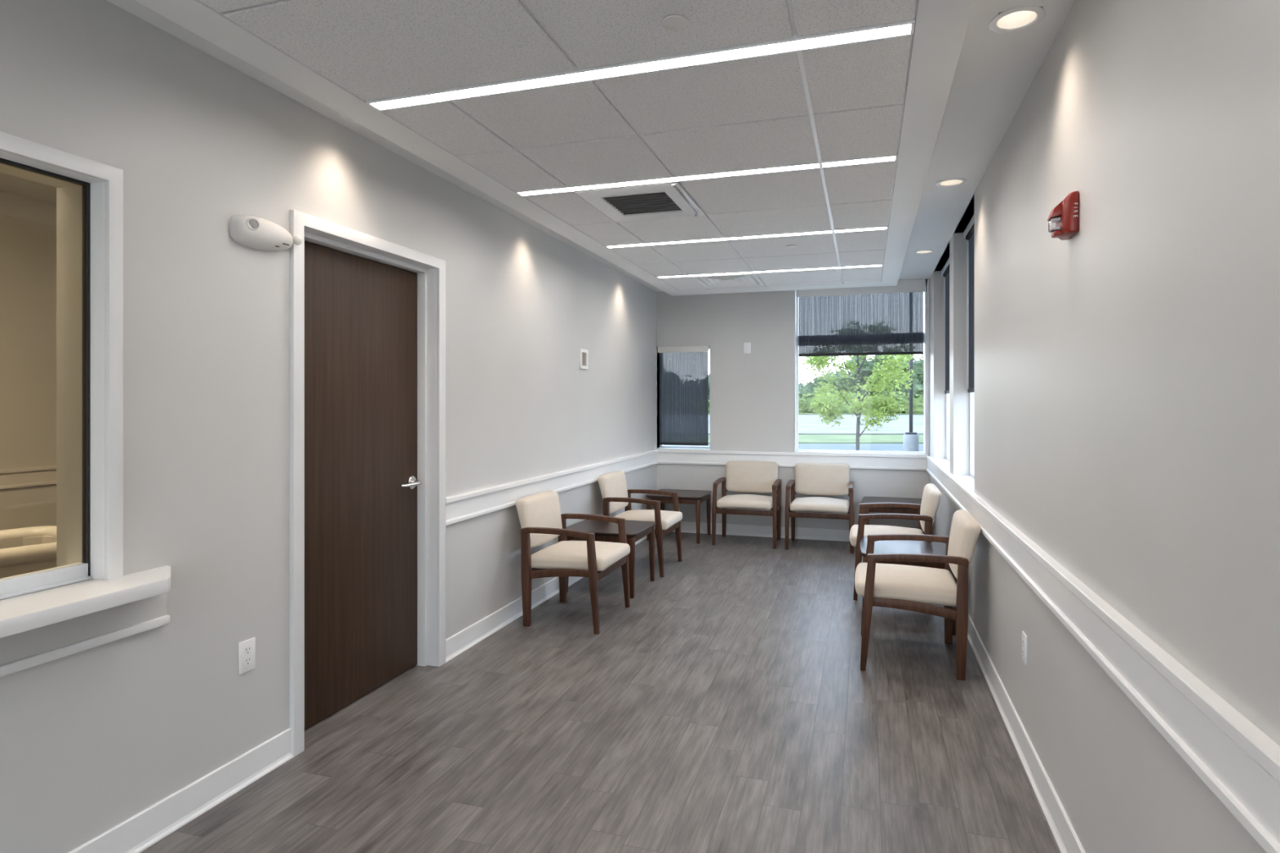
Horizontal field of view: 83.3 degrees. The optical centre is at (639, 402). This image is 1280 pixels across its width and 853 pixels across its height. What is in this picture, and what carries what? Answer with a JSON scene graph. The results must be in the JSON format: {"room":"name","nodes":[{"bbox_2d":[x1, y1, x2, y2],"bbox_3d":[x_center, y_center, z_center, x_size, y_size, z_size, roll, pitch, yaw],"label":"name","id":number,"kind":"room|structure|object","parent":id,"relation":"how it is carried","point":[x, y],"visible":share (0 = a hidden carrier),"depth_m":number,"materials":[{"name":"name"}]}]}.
{"room":"waiting room","nodes":[
{"label":"waiting room","id":0,"kind":"room"},
{"bbox_2d":[0,190,56,530],"bbox_3d":[-5.384,-0.080,4.306,0.150,3.220,10.198,0,0,17],"label":"wall","id":1,"kind":"structure","parent":0,"point":[28,225],"depth_m":5.71,"materials":[{"name":"paint"}]},
{"bbox_2d":[0,465,56,489],"bbox_3d":[-5.299,0.594,4.280,0.027,0.151,10.198,0,0,17],"label":"trim","id":2,"kind":"structure","parent":1,"relation":"attached to","point":[44,475],"depth_m":5.70,"materials":[{"name":"white wood"}]},
{"bbox_2d":[0,172,56,204],"bbox_3d":[-3.402,-1.660,3.685,4.003,0.060,10.198,0,0,17],"label":"ceiling","id":3,"kind":"structure","parent":0,"point":[8,183],"depth_m":5.47,"materials":[{"name":"paint"}]},
{"bbox_2d":[0,0,659,852],"bbox_3d":[-1.416,-0.040,3.063,0.160,2.900,10.518,0,0,17],"label":"wall","id":4,"kind":"structure","parent":0,"point":[91,740],"depth_m":2.59,"materials":[{"name":"paint"}]},
{"bbox_2d":[0,131,123,599],"bbox_3d":[-1.890,-0.088,1.579,0.222,1.247,1.369,0,0,17],"label":"window","id":5,"kind":"structure","parent":4,"relation":"in","point":[90,193],"depth_m":2.17,"materials":[{"name":"paint"}]},
{"bbox_2d":[0,592,169,677],"bbox_3d":[-1.794,0.649,1.547,0.024,0.143,1.680,0,0,17],"label":"trim","id":6,"kind":"structure","parent":4,"relation":"attached to","point":[25,650],"depth_m":2.08,"materials":[{"name":"paint"}]},
{"bbox_2d":[0,565,170,638],"bbox_3d":[-1.743,0.556,1.536,0.208,0.044,1.689,0,0,17],"label":"window sill","id":7,"kind":"structure","parent":4,"relation":"attached to","point":[24,613],"depth_m":1.98,"materials":[{"name":"paint"}]},
{"bbox_2d":[68,728,293,852],"bbox_3d":[-2.120,1.353,0.514,0.020,0.114,4.913,0,0,17],"label":"baseboard","id":8,"kind":"structure","parent":4,"relation":"attached to","point":[149,826],"depth_m":2.44,"materials":[{"name":"paint"}]},
{"bbox_2d":[238,637,255,675],"bbox_3d":[-1.454,0.938,2.662,0.008,0.116,0.072,0,0,17],"label":"wall outlet","id":9,"kind":"object","parent":4,"relation":"attached to","point":[246,649],"visible":1,"depth_m":2.66,"materials":[{"name":"white plastic"}]},
{"bbox_2d":[244,657,251,665],"bbox_3d":[-1.451,0.958,2.661,0.002,0.028,0.033,0,0,17],"label":"socket","id":10,"kind":"object","parent":9,"relation":"attached to","point":[247,660],"depth_m":2.66,"materials":[{"name":"white plastic"}]},
{"bbox_2d":[244,646,251,654],"bbox_3d":[-1.451,0.918,2.661,0.002,0.028,0.033,0,0,17],"label":"socket","id":11,"kind":"object","parent":9,"relation":"attached to","point":[247,650],"depth_m":2.66,"materials":[{"name":"white plastic"}]},
{"bbox_2d":[229,213,302,251],"bbox_3d":[-1.399,-0.635,2.717,0.079,0.118,0.288,0,0,17],"label":"emergency light","id":12,"kind":"object","parent":4,"relation":"attached to","point":[250,231],"visible":1,"depth_m":2.65,"materials":[{"name":"white plastic"}]},
{"bbox_2d":[289,208,445,757],"bbox_3d":[-1.299,0.322,3.399,0.182,2.177,1.084,0,0,17],"label":"door","id":13,"kind":"structure","parent":4,"relation":"in","point":[367,313],"depth_m":3.40,"materials":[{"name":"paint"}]},
{"bbox_2d":[445,535,646,662],"bbox_3d":[-0.433,1.353,5.897,0.020,0.114,4.201,0,0,17],"label":"baseboard","id":14,"kind":"structure","parent":4,"relation":"attached to","point":[458,643],"depth_m":4.45,"materials":[{"name":"paint"}]},
{"bbox_2d":[445,449,658,525],"bbox_3d":[-0.430,0.594,5.896,0.027,0.151,4.201,0,0,17],"label":"trim","id":15,"kind":"structure","parent":4,"relation":"attached to","point":[464,506],"depth_m":4.88,"materials":[{"name":"paint"}]},
{"bbox_2d":[579,348,588,368],"bbox_3d":[-0.455,-0.352,5.840,0.012,0.160,0.160,0,0,17],"label":"wall box","id":16,"kind":"object","parent":4,"relation":"attached to","point":[584,353],"visible":1,"depth_m":5.84,"materials":[{"name":"white plastic"}]},
{"bbox_2d":[106,0,1075,295],"bbox_3d":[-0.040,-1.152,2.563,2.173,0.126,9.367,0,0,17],"label":"ceiling","id":17,"kind":"structure","parent":0,"point":[887,96],"depth_m":2.64,"materials":[{"name":"paint"}]},
{"bbox_2d":[574,182,704,222],"bbox_3d":[0.018,-1.109,3.945,0.547,0.062,0.648,0,0,17],"label":"ceiling vent","id":18,"kind":"object","parent":17,"relation":"in","point":[663,200],"visible":0.98,"depth_m":3.92,"materials":[{"name":"white plastic"}]},
{"bbox_2d":[600,191,684,216],"bbox_3d":[0.018,-1.112,3.945,0.362,0.056,0.406,0,0,17],"label":"grille","id":19,"kind":"object","parent":18,"relation":"attached to","point":[651,202],"depth_m":3.95,"materials":[{"name":"white plastic"}]},
{"bbox_2d":[365,17,915,111],"bbox_3d":[-0.094,-1.107,2.372,1.869,0.037,0.077,0,0,17],"label":"recessed light","id":20,"kind":"object","parent":17,"relation":"in","point":[905,28],"visible":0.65,"depth_m":2.32,"materials":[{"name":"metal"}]},
{"bbox_2d":[662,14,687,30],"bbox_3d":[0.100,-1.087,2.056,0.074,0.007,0.074,0,0,17],"label":"sprinkler cover","id":21,"kind":"object","parent":17,"relation":"attached to","point":[674,22],"visible":1,"depth_m":2.05,"materials":[{"name":"white plastic"}]},
{"bbox_2d":[515,152,897,196],"bbox_3d":[0.255,-1.107,3.483,1.869,0.037,0.077,0,0,17],"label":"recessed light","id":22,"kind":"object","parent":17,"relation":"in","point":[891,157],"visible":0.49,"depth_m":3.45,"materials":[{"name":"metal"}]},
{"bbox_2d":[691,273,764,288],"bbox_3d":[0.799,-1.101,6.436,0.547,0.034,0.610,0,0,17],"label":"ceiling vent","id":23,"kind":"object","parent":17,"relation":"in","point":[727,280],"visible":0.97,"depth_m":6.48,"materials":[{"name":"white plastic"}]},
{"bbox_2d":[604,225,888,248],"bbox_3d":[0.657,-1.107,4.767,1.869,0.037,0.077,0,0,17],"label":"recessed light","id":24,"kind":"object","parent":17,"relation":"in","point":[878,228],"visible":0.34,"depth_m":4.75,"materials":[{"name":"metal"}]},
{"bbox_2d":[656,263,883,278],"bbox_3d":[1.041,-1.107,5.993,1.869,0.037,0.077,0,0,17],"label":"recessed light","id":25,"kind":"object","parent":17,"relation":"in","point":[867,265],"visible":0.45,"depth_m":5.98,"materials":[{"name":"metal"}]},
{"bbox_2d":[785,244,795,248],"bbox_3d":[1.050,-1.087,5.008,0.074,0.007,0.074,0,0,17],"label":"sprinkler cover","id":26,"kind":"object","parent":17,"relation":"attached to","point":[788,246],"visible":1,"depth_m":5.00,"materials":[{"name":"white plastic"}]},
{"bbox_2d":[913,249,934,253],"bbox_3d":[2.290,-1.278,5.795,0.160,0.135,0.160,0,0,17],"label":"recessed light","id":27,"kind":"object","parent":17,"relation":"in","point":[921,251],"visible":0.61,"depth_m":5.83,"materials":[{"name":"grey plastic"}]},
{"bbox_2d":[935,177,967,187],"bbox_3d":[1.719,-1.278,3.973,0.160,0.135,0.160,0,0,17],"label":"recessed light","id":28,"kind":"object","parent":17,"relation":"in","point":[953,182],"visible":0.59,"depth_m":4.01,"materials":[{"name":"grey plastic"}]},
{"bbox_2d":[988,5,1045,33],"bbox_3d":[1.195,-1.278,2.282,0.160,0.135,0.160,0,0,17],"label":"recessed light","id":29,"kind":"object","parent":17,"relation":"in","point":[1015,20],"visible":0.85,"depth_m":2.31,"materials":[{"name":"grey plastic"}]},
{"bbox_2d":[140,532,1060,852],"bbox_3d":[-0.008,1.470,2.621,3.111,0.120,10.518,0,0,17],"label":"floor","id":30,"kind":"structure","parent":0,"point":[731,708],"depth_m":3.02,"materials":[{"name":"plastic"}]},
{"bbox_2d":[515,490,630,634],"bbox_3d":[-0.426,1.012,4.745,0.622,0.795,0.634,0,0,17],"label":"chair","id":31,"kind":"object","parent":30,"relation":"on","point":[541,520],"visible":1,"depth_m":4.56,"materials":[{"name":"beige fabric"}]},
{"bbox_2d":[566,520,655,598],"bbox_3d":[-0.226,1.177,5.505,0.594,0.466,0.594,0,0,17],"label":"side table","id":32,"kind":"object","parent":30,"relation":"on","point":[605,531],"visible":0.65,"depth_m":5.35,"materials":[{"name":"brown wood"}]},
{"bbox_2d":[597,471,682,577],"bbox_3d":[0.015,1.012,6.171,0.622,0.795,0.634,0,0,17],"label":"chair","id":33,"kind":"object","parent":30,"relation":"on","point":[615,495],"visible":0.7,"depth_m":6.04,"materials":[{"name":"beige fabric"}]},
{"bbox_2d":[645,488,711,543],"bbox_3d":[0.412,1.177,7.500,0.594,0.466,0.594,0,0,17],"label":"side table","id":34,"kind":"object","parent":30,"relation":"on","point":[695,497],"visible":0.69,"depth_m":7.30,"materials":[{"name":"brown wood"}]},
{"bbox_2d":[711,461,781,549],"bbox_3d":[1.091,1.012,7.268,0.634,0.795,0.622,0,0,17],"label":"chair","id":35,"kind":"object","parent":30,"relation":"on","point":[749,477],"visible":1,"depth_m":7.37,"materials":[{"name":"beige fabric"}]},
{"bbox_2d":[784,462,853,553],"bbox_3d":[1.771,1.012,7.055,0.634,0.795,0.622,0,0,17],"label":"chair","id":36,"kind":"object","parent":30,"relation":"on","point":[811,478],"visible":0.99,"depth_m":7.19,"materials":[{"name":"beige fabric"}]},
{"bbox_2d":[862,496,921,524],"bbox_3d":[2.433,1.177,6.867,0.594,0.466,0.594,0,0,17],"label":"side table","id":37,"kind":"object","parent":30,"relation":"on","point":[865,500],"visible":0.32,"depth_m":6.79,"materials":[{"name":"brown wood"}]},
{"bbox_2d":[849,483,942,600],"bbox_3d":[1.879,1.012,5.337,0.622,0.795,0.634,0,0,17],"label":"chair","id":38,"kind":"object","parent":30,"relation":"on","point":[931,495],"visible":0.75,"depth_m":5.12,"materials":[{"name":"beige fabric"}]},
{"bbox_2d":[859,537,956,635],"bbox_3d":[1.744,1.177,4.688,0.594,0.466,0.594,0,0,17],"label":"side table","id":39,"kind":"object","parent":30,"relation":"on","point":[881,546],"visible":0.27,"depth_m":4.61,"materials":[{"name":"brown wood"}]},
{"bbox_2d":[854,510,981,680],"bbox_3d":[1.518,1.012,3.997,0.622,0.795,0.634,0,0,17],"label":"chair","id":40,"kind":"object","parent":30,"relation":"on","point":[903,587],"visible":1,"depth_m":3.77,"materials":[{"name":"beige fabric"}]},
{"bbox_2d":[657,279,929,529],"bbox_3d":[1.464,0.260,7.587,2.951,3.500,0.160,0,0,17],"label":"wall","id":41,"kind":"structure","parent":0,"point":[752,395],"depth_m":7.59,"materials":[{"name":"paint"}]},
{"bbox_2d":[656,346,710,450],"bbox_3d":[0.492,-0.046,7.883,0.598,1.129,0.167,0,0,17],"label":"window","id":42,"kind":"structure","parent":41,"relation":"in","point":[661,446],"depth_m":7.86,"materials":[{"name":"white metal"}]},
{"bbox_2d":[657,346,708,445],"bbox_3d":[0.473,-0.070,7.846,0.566,1.075,0.070,0,0,17],"label":"roller shade","id":43,"kind":"object","parent":42,"relation":"attached to","point":[683,370],"visible":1,"depth_m":7.86,"materials":[{"name":"grey fabric"}]},
{"bbox_2d":[743,342,751,353],"bbox_3d":[1.135,-0.576,7.604,0.074,0.116,0.006,0,0,17],"label":"blank plate","id":44,"kind":"object","parent":41,"relation":"attached to","point":[747,346],"visible":1,"depth_m":7.60,"materials":[{"name":"white plastic"}]},
{"bbox_2d":[671,521,848,542],"bbox_3d":[1.514,1.353,7.477,2.751,0.114,0.020,0,0,17],"label":"baseboard","id":45,"kind":"structure","parent":41,"relation":"attached to","point":[833,535],"depth_m":7.54,"materials":[{"name":"paint"}]},
{"bbox_2d":[657,449,928,470],"bbox_3d":[1.513,0.594,7.474,2.769,0.151,0.027,0,0,17],"label":"trim","id":46,"kind":"structure","parent":41,"relation":"attached to","point":[868,461],"depth_m":7.44,"materials":[{"name":"paint"}]},
{"bbox_2d":[794,279,928,455],"bbox_3d":[2.244,-0.345,7.334,1.303,1.740,0.167,0,0,17],"label":"window","id":47,"kind":"structure","parent":41,"relation":"in","point":[926,334],"depth_m":7.23,"materials":[{"name":"white metal"}]},
{"bbox_2d":[796,279,924,356],"bbox_3d":[2.227,-0.847,7.298,1.235,0.737,0.075,0,0,17],"label":"roller shade","id":48,"kind":"object","parent":47,"relation":"attached to","point":[886,320],"visible":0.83,"depth_m":7.30,"materials":[{"name":"fabric"}]},
{"bbox_2d":[929,0,1279,852],"bbox_3d":[1.400,0.260,2.180,0.160,3.500,10.518,0,0,17],"label":"wall","id":49,"kind":"structure","parent":0,"point":[1126,367],"depth_m":1.69,"materials":[{"name":"paint"}]},
{"bbox_2d":[933,393,949,471],"bbox_3d":[2.597,-0.345,6.008,0.155,1.740,1.320,0,0,17],"label":"window","id":50,"kind":"structure","parent":49,"relation":"in","point":[944,463],"depth_m":6.60,"materials":[{"name":"white metal"}]},
{"bbox_2d":[941,257,949,393],"bbox_3d":[2.610,-0.647,6.004,0.054,1.135,1.310,0,0,17],"label":"roller shade","id":51,"kind":"object","parent":49,"relation":"attached to","point":[945,270],"visible":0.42,"depth_m":6.45,"materials":[{"name":"black fabric"}]},
{"bbox_2d":[953,391,973,492],"bbox_3d":[2.171,-0.345,4.649,0.155,1.740,1.030,0,0,17],"label":"window","id":52,"kind":"structure","parent":49,"relation":"in","point":[967,480],"depth_m":5.10,"materials":[{"name":"white metal"}]},
{"bbox_2d":[963,214,973,392],"bbox_3d":[2.184,-0.642,4.644,0.054,1.145,1.020,0,0,17],"label":"roller shade","id":53,"kind":"object","parent":49,"relation":"attached to","point":[968,233],"visible":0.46,"depth_m":4.96,"materials":[{"name":"black fabric"}]},
{"bbox_2d":[1022,631,1026,666],"bbox_3d":[1.521,0.973,2.845,0.008,0.116,0.072,0,0,17],"label":"wall outlet","id":54,"kind":"object","parent":49,"relation":"attached to","point":[1024,635],"visible":1,"depth_m":2.83,"materials":[{"name":"white plastic"}]},
{"bbox_2d":[967,613,1085,852],"bbox_3d":[1.314,1.353,2.207,0.020,0.114,10.198,0,0,17],"label":"baseboard","id":55,"kind":"structure","parent":49,"relation":"attached to","point":[1066,838],"depth_m":2.73,"materials":[{"name":"paint"}]},
{"bbox_2d":[1047,191,1079,239],"bbox_3d":[1.284,-0.566,2.191,0.067,0.123,0.121,0,0,17],"label":"fire alarm strobe","id":56,"kind":"object","parent":49,"relation":"attached to","point":[1065,215],"visible":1,"depth_m":2.15,"materials":[{"name":"red plastic"}]},
{"bbox_2d":[1047,200,1062,221],"bbox_3d":[1.267,-0.585,2.197,0.031,0.047,0.060,0,0,17],"label":"hood","id":57,"kind":"object","parent":56,"relation":"attached to","point":[1056,214],"depth_m":2.17,"materials":[{"name":"red plastic"}]},
{"bbox_2d":[925,455,1279,852],"bbox_3d":[1.307,0.599,2.209,0.035,0.147,10.197,0,0,17],"label":"trim","id":58,"kind":"structure","parent":49,"relation":"attached to","point":[1236,760],"depth_m":1.47,"materials":[{"name":"paint"}]},
{"bbox_3d":[-3.402,1.470,3.685,4.003,0.120,10.198,0,0,17],"label":"floor","id":59,"kind":"structure","parent":0,"visible":0},
{"bbox_2d":[0,525,56,578],"bbox_3d":[-3.054,1.032,3.440,0.704,0.757,0.643,0,0,37],"label":"office chair","id":60,"kind":"object","parent":59,"relation":"on","point":[24,550],"visible":0.09,"depth_m":3.31,"materials":[{"name":"beige plastic"}]},
{"label":"outside","id":61,"kind":"structure","parent":0,"visible":0},
{"bbox_2d":[662,443,924,452],"bbox_3d":[149.253,2.230,141.857,600.000,0.400,480.000,0,0,17],"label":"ground","id":62,"kind":"structure","parent":61,"point":[839,446],"depth_m":32.79,"materials":[{"name":"concrete"}]},
{"bbox_2d":[799,354,914,450],"bbox_3d":[6.034,-0.178,20.041,3.101,4.416,2.731,0,0,22],"label":"tree","id":63,"kind":"object","parent":62,"relation":"on","point":[878,411],"visible":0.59,"depth_m":19.80,"materials":[{"name":"green plant"}]},
{"bbox_2d":[902,354,919,451],"bbox_3d":[10.839,-1.530,28.714,0.600,7.120,1.200,0,0,17],"label":"lamp post","id":64,"kind":"object","parent":62,"relation":"on","point":[910,439],"visible":0.6,"depth_m":28.90,"materials":[{"name":"concrete"}]},
{"bbox_2d":[915,382,924,414],"bbox_3d":[12.534,-0.578,24.774,5.291,6.953,5.182,0,0,43],"label":"tree","id":65,"kind":"object","parent":62,"relation":"on","point":[920,405],"visible":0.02,"depth_m":25.86,"materials":[{"name":"green plant"}]},
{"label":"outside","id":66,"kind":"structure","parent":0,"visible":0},
{"bbox_2d":[708,413,916,414],"bbox_3d":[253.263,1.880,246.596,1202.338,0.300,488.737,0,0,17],"label":"meadow","id":67,"kind":"structure","parent":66,"point":[708,413],"depth_m":112.00,"materials":[{"name":"green plant"}]},
{"bbox_2d":[708,372,710,399],"bbox_3d":[13.907,-0.968,147.083,9.562,11.204,11.068,0,0,30],"label":"tree","id":68,"kind":"object","parent":67,"relation":"on","point":[709,372],"visible":0.02,"depth_m":144.84,"materials":[{"name":"green plant"}]},
{"bbox_2d":[798,379,815,399],"bbox_3d":[32.681,-0.207,150.976,11.619,9.682,9.112,0,0,-19],"label":"tree","id":69,"kind":"object","parent":67,"relation":"on","point":[806,390],"visible":0.13,"depth_m":148.73,"materials":[{"name":"green plant"}]},
{"bbox_2d":[798,391,816,413],"bbox_3d":[26.061,1.213,118.891,6.711,6.270,7.641,0,0,26],"label":"shrub","id":70,"kind":"object","parent":67,"relation":"on","point":[802,403],"visible":0.26,"depth_m":117.11,"materials":[{"name":"green plant"}]},
{"bbox_2d":[803,371,826,394],"bbox_3d":[39.057,-1.365,160.311,10.527,11.070,9.360,0,0,29],"label":"tree","id":71,"kind":"object","parent":67,"relation":"on","point":[811,384],"visible":0.14,"depth_m":158.40,"materials":[{"name":"green plant"}]},
{"bbox_2d":[802,392,834,413],"bbox_3d":[29.296,1.620,118.533,7.923,6.640,7.800,0,0,15],"label":"shrub","id":72,"kind":"object","parent":67,"relation":"on","point":[807,408],"visible":0.18,"depth_m":116.80,"materials":[{"name":"green plant"}]},
{"bbox_2d":[817,364,863,399],"bbox_3d":[42.599,-2.307,151.993,10.027,11.731,10.358,0,0,9],"label":"tree","id":73,"kind":"object","parent":67,"relation":"on","point":[837,374],"visible":0.29,"depth_m":149.46,"materials":[{"name":"green plant"}]},
{"bbox_2d":[830,391,863,413],"bbox_3d":[33.291,1.354,116.747,7.388,6.162,8.174,0,0,-12],"label":"shrub","id":74,"kind":"object","parent":67,"relation":"on","point":[843,408],"visible":0.26,"depth_m":113.90,"materials":[{"name":"green plant"}]},
{"bbox_2d":[841,355,875,397],"bbox_3d":[48.571,-4.055,156.278,9.668,14.623,9.502,0,0,1],"label":"tree","id":75,"kind":"object","parent":67,"relation":"on","point":[865,368],"visible":0.3,"depth_m":154.24,"materials":[{"name":"green plant"}]},
{"bbox_2d":[854,391,880,411],"bbox_3d":[38.066,1.366,120.424,8.648,6.495,7.712,0,0,23],"label":"shrub","id":76,"kind":"object","parent":67,"relation":"on","point":[865,392],"visible":0.02,"depth_m":120.24,"materials":[{"name":"green plant"}]},
{"bbox_2d":[865,355,896,399],"bbox_3d":[52.208,-4.201,153.930,9.659,15.154,10.746,0,0,-16],"label":"tree","id":77,"kind":"object","parent":67,"relation":"on","point":[871,362],"visible":0.16,"depth_m":152.65,"materials":[{"name":"green plant"}]},
{"bbox_2d":[877,391,909,413],"bbox_3d":[40.956,1.104,116.684,7.269,5.827,7.460,0,0,-24],"label":"shrub","id":78,"kind":"object","parent":67,"relation":"on","point":[895,395],"visible":0.12,"depth_m":114.62,"materials":[{"name":"green plant"}]},
{"bbox_2d":[882,354,924,399],"bbox_3d":[51.778,-3.654,141.298,10.317,14.528,9.939,0,0,-29],"label":"tree","id":79,"kind":"object","parent":67,"relation":"on","point":[917,388],"visible":0.27,"depth_m":139.52,"materials":[{"name":"green plant"}]},
{"bbox_2d":[896,393,924,414],"bbox_3d":[44.463,1.343,115.053,7.521,5.678,7.762,0,0,-23],"label":"shrub","id":80,"kind":"object","parent":67,"relation":"on","point":[916,410],"visible":0.41,"depth_m":113.18,"materials":[{"name":"green plant"}]},
{"bbox_2d":[912,354,924,397],"bbox_3d":[60.499,-3.338,153.839,9.855,14.695,9.417,0,0,-19],"label":"tree","id":81,"kind":"object","parent":67,"relation":"on","point":[920,362],"visible":0.06,"depth_m":151.81,"materials":[{"name":"green plant"}]},
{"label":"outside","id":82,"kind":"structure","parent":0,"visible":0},
{"bbox_2d":[708,414,924,435],"bbox_3d":[94.746,2.060,92.684,448.873,0.300,181.160,0,0,17],"label":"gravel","id":83,"kind":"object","parent":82,"point":[808,424],"depth_m":56.98,"materials":[{"name":"white gravel"}]},
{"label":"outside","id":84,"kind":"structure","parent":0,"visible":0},
{"bbox_2d":[708,435,924,443],"bbox_3d":[38.843,2.130,41.585,176.343,0.300,60.326,0,0,17],"label":"verge","id":85,"kind":"structure","parent":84,"point":[802,438],"depth_m":38.74,"materials":[{"name":"green plant"}]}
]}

